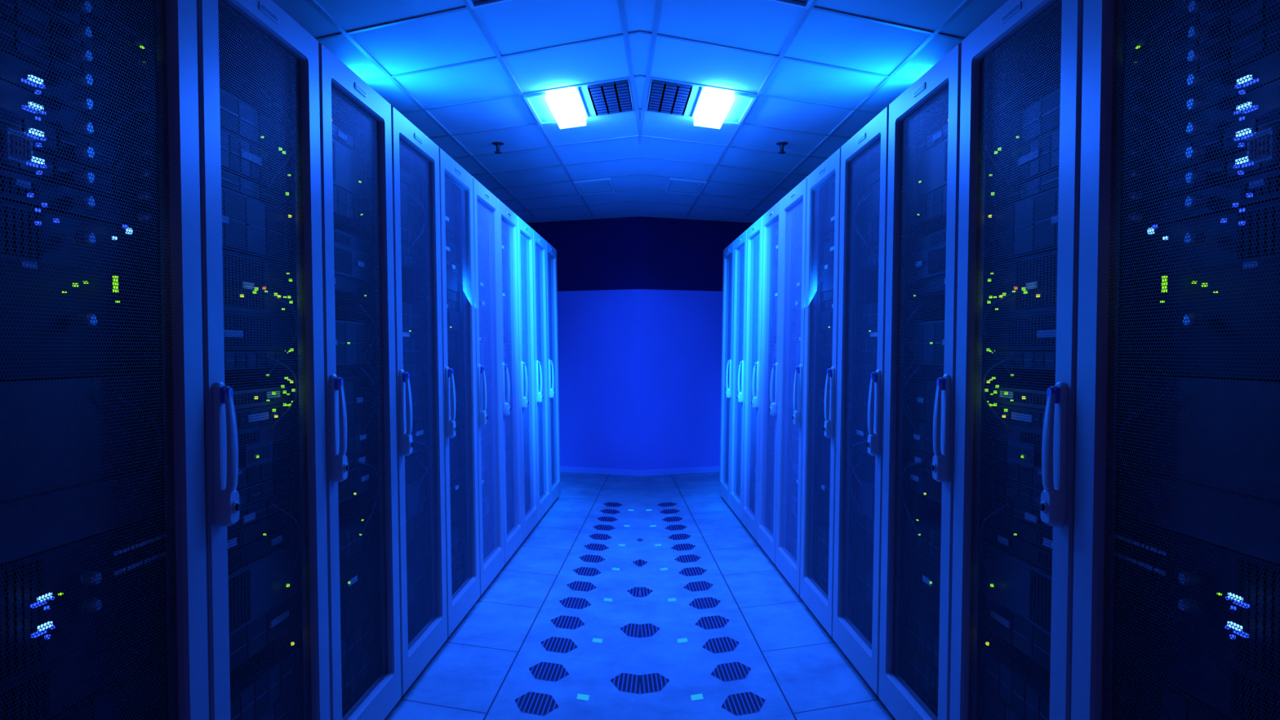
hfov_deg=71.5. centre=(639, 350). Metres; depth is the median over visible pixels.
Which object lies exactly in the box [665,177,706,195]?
ceiling light fixture
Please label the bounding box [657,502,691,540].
floor vent grilles
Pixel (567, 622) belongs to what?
floor vent grilles
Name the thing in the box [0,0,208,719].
rack
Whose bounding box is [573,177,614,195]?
ceiling light fixture
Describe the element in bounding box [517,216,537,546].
rack
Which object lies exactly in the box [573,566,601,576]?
floor vent grilles
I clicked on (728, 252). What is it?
rack
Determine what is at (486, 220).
rack
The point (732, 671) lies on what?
floor vent grilles
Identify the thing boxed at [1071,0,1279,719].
rack
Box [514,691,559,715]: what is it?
floor vent grilles
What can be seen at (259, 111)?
rack
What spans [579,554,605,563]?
floor vent grilles
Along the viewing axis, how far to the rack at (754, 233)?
5.85 m
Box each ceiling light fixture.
[466,0,513,8]
[523,79,633,128]
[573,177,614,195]
[646,79,756,128]
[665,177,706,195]
[766,0,813,8]
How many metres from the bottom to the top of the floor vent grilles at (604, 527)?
0.005 m
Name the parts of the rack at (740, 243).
door, handle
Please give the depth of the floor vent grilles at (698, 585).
4.44 m
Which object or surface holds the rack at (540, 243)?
on the floor
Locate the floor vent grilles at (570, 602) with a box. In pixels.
[559,596,591,609]
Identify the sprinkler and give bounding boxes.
[492,142,503,154]
[776,142,787,154]
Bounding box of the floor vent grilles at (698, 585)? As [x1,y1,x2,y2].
[683,581,713,591]
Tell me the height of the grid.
0.009 m
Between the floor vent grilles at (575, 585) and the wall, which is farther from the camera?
the wall
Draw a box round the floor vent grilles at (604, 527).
[588,502,622,540]
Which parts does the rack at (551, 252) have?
handle, door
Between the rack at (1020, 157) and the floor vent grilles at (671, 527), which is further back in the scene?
the floor vent grilles at (671, 527)
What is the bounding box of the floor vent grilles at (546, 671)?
[528,661,568,681]
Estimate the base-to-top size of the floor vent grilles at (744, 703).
0.005 m
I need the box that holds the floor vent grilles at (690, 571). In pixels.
[678,566,706,576]
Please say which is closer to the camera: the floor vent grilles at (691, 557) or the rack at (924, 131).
the rack at (924, 131)
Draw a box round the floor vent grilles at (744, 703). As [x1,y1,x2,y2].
[720,691,765,715]
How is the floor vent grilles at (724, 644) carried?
in the floor
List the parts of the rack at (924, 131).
door, handle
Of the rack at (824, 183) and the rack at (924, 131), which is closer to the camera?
the rack at (924, 131)
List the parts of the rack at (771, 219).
door, handle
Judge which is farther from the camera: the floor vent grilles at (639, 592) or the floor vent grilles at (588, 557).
the floor vent grilles at (588, 557)
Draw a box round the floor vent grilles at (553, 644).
[540,636,577,653]
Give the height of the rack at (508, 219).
1.989 m
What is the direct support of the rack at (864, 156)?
on the floor
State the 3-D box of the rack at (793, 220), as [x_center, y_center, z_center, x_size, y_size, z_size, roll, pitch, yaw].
[1.255,0.181,4.435,1.080,1.989,0.596,0,0,0]
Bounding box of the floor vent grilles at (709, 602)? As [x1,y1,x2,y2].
[688,596,720,609]
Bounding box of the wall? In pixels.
[526,216,753,470]
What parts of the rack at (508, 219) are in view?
handle, door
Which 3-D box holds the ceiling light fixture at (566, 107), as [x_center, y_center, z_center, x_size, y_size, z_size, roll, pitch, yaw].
[-0.305,-1.247,4.556,0.544,0.049,0.782,0,0,0]
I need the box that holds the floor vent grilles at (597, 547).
[584,543,608,551]
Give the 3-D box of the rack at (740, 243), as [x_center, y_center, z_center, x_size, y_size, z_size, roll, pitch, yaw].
[1.191,0.181,6.235,1.080,1.989,0.596,0,0,0]
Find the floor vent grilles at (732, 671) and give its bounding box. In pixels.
[711,661,751,681]
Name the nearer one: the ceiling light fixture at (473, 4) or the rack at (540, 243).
the ceiling light fixture at (473, 4)
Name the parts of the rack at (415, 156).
handle, door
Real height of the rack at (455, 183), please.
1.989 m
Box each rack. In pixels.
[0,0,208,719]
[196,0,330,719]
[318,42,401,719]
[391,105,447,706]
[438,146,479,646]
[472,177,504,603]
[497,199,523,571]
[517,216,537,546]
[533,229,551,527]
[546,240,560,510]
[719,240,733,510]
[728,229,746,527]
[742,216,762,546]
[756,199,782,571]
[775,177,807,603]
[800,146,841,646]
[832,105,888,706]
[878,42,961,719]
[949,0,1083,719]
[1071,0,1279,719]
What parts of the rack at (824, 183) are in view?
door, handle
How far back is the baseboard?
8.52 m
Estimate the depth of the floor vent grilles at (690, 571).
4.74 m
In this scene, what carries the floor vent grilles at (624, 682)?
in the floor
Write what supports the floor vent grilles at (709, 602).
in the floor
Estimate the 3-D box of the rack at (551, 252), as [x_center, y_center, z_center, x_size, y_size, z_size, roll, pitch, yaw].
[-1.169,0.181,6.835,1.080,1.989,0.596,0,0,0]
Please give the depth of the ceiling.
4.09 m
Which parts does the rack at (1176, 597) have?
door frame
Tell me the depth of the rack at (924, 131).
2.71 m
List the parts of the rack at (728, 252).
door, handle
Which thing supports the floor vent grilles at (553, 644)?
in the floor
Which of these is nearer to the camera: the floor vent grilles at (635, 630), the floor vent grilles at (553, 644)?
the floor vent grilles at (553, 644)
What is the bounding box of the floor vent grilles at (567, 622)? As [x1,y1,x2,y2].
[551,615,585,629]
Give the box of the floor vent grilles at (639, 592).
[626,586,653,597]
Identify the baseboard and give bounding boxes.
[560,466,719,475]
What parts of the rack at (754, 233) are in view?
door, handle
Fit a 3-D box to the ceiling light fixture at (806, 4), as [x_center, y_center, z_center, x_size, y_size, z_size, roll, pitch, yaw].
[0.488,-1.263,2.929,0.299,0.017,0.676,0,0,0]
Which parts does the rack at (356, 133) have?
handle, door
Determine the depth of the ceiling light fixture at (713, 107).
4.48 m
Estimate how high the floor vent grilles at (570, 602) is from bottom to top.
0.005 m
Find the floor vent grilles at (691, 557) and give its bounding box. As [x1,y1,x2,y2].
[674,554,700,563]
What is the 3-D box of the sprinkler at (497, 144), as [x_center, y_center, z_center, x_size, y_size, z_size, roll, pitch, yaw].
[-0.870,-1.241,5.450,0.070,0.064,0.070,0,0,0]
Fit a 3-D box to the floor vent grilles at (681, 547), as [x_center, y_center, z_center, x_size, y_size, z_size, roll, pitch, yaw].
[0.260,1.177,5.327,0.145,0.005,0.177,0,0,0]
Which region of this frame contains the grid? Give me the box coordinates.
[307,0,972,217]
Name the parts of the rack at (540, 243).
handle, door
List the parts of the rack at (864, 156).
door, handle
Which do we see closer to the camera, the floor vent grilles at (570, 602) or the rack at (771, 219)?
the floor vent grilles at (570, 602)
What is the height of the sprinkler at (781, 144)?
0.064 m
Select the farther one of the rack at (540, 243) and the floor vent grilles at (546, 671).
the rack at (540, 243)
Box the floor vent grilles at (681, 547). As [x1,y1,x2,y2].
[671,543,695,551]
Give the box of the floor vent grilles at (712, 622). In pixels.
[694,615,728,629]
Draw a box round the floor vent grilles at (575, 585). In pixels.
[566,581,596,591]
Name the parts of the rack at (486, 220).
handle, door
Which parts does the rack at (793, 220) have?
door, handle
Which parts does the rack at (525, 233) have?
handle, door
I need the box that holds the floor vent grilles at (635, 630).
[620,622,659,637]
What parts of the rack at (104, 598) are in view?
door frame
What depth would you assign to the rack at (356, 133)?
2.71 m
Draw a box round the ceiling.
[271,0,1008,222]
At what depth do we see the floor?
3.77 m
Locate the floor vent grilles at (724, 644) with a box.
[702,636,739,653]
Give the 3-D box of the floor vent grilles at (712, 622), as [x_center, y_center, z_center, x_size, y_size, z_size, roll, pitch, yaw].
[0.312,1.177,3.854,0.150,0.005,0.185,0,0,0]
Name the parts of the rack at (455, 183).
handle, door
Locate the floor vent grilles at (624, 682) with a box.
[609,672,670,693]
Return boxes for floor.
[385,471,894,719]
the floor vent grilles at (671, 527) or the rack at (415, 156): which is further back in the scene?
the floor vent grilles at (671, 527)
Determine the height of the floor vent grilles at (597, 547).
0.005 m
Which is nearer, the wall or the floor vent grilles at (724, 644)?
the floor vent grilles at (724, 644)

